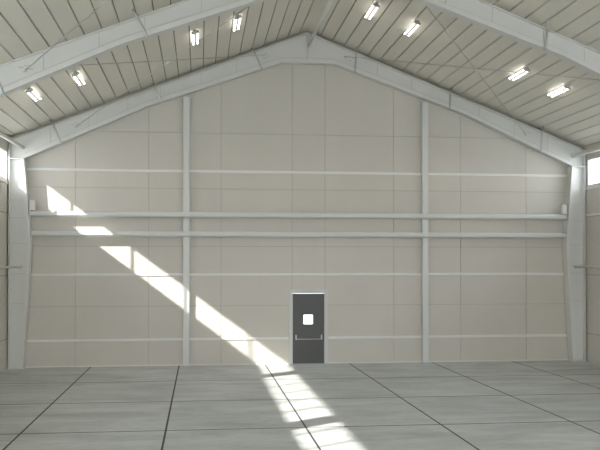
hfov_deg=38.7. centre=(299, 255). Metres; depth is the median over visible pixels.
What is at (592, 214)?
trim
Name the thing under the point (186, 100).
post
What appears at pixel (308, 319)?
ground
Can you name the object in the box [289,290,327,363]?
door
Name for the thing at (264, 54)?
rod
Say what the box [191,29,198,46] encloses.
ceiling light
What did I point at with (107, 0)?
rod
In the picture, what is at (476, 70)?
rod
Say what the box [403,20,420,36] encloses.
ceiling light
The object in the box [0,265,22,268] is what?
strut
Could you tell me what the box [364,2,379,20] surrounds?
ceiling light
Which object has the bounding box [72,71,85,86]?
ceiling light
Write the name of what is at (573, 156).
strut
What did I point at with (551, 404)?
floor
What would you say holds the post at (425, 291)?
on the floor
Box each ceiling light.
[25,88,41,101]
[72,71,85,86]
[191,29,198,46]
[232,14,241,31]
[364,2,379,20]
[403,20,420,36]
[508,67,530,81]
[546,84,571,97]
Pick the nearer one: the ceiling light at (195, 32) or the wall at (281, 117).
the ceiling light at (195, 32)
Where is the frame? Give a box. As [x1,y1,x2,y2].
[8,32,585,368]
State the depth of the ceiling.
22.12 m
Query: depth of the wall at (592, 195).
25.80 m
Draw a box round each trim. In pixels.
[27,168,566,176]
[27,334,566,341]
[31,273,563,275]
[586,213,599,215]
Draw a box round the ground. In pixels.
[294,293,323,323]
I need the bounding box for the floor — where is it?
[0,360,599,449]
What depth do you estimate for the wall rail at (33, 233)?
25.21 m
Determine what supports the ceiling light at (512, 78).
attached to the ceiling
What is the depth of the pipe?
22.79 m
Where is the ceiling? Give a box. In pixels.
[0,0,599,146]
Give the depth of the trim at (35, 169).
25.48 m
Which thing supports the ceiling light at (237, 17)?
attached to the ceiling
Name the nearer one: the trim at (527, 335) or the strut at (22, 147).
the strut at (22, 147)
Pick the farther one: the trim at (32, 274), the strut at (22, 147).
the trim at (32, 274)
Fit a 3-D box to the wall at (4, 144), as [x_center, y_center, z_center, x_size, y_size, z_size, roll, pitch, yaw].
[-6.213,-0.138,5.986,0.100,6.960,37.644,0,-1,-7]
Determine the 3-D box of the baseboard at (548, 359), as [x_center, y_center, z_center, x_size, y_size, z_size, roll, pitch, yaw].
[0.205,3.211,25.499,17.080,0.030,0.018,0,-1,-7]
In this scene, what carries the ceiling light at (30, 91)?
attached to the ceiling
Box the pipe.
[306,0,333,48]
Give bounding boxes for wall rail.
[29,200,566,220]
[31,230,565,238]
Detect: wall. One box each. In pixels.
[0,31,580,366]
[0,132,8,372]
[581,142,599,363]
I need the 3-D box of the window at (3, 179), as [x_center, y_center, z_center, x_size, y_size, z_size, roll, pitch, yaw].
[-7.924,-2.529,20.795,0.115,0.920,6.925,0,-1,-7]
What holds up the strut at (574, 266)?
attached to the frame
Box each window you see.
[0,148,7,183]
[586,156,599,189]
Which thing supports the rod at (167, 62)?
attached to the frame
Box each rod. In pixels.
[25,0,107,70]
[76,7,246,126]
[78,54,264,65]
[344,56,598,79]
[425,5,525,134]
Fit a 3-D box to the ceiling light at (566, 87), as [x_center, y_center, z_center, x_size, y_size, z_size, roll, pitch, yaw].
[6.773,-4.309,22.391,0.190,0.139,1.180,0,-1,-7]
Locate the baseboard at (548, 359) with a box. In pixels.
[25,359,567,367]
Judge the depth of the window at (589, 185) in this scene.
26.11 m
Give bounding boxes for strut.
[0,132,25,150]
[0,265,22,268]
[570,146,599,159]
[573,265,599,267]
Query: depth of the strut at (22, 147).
23.21 m
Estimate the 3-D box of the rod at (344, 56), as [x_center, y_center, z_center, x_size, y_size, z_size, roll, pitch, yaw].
[4.528,-4.885,22.277,9.055,2.205,0.040,-1,-1,45]
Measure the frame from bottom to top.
9.860 m
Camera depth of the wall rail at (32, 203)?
25.22 m
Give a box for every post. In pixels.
[182,96,189,365]
[421,102,429,362]

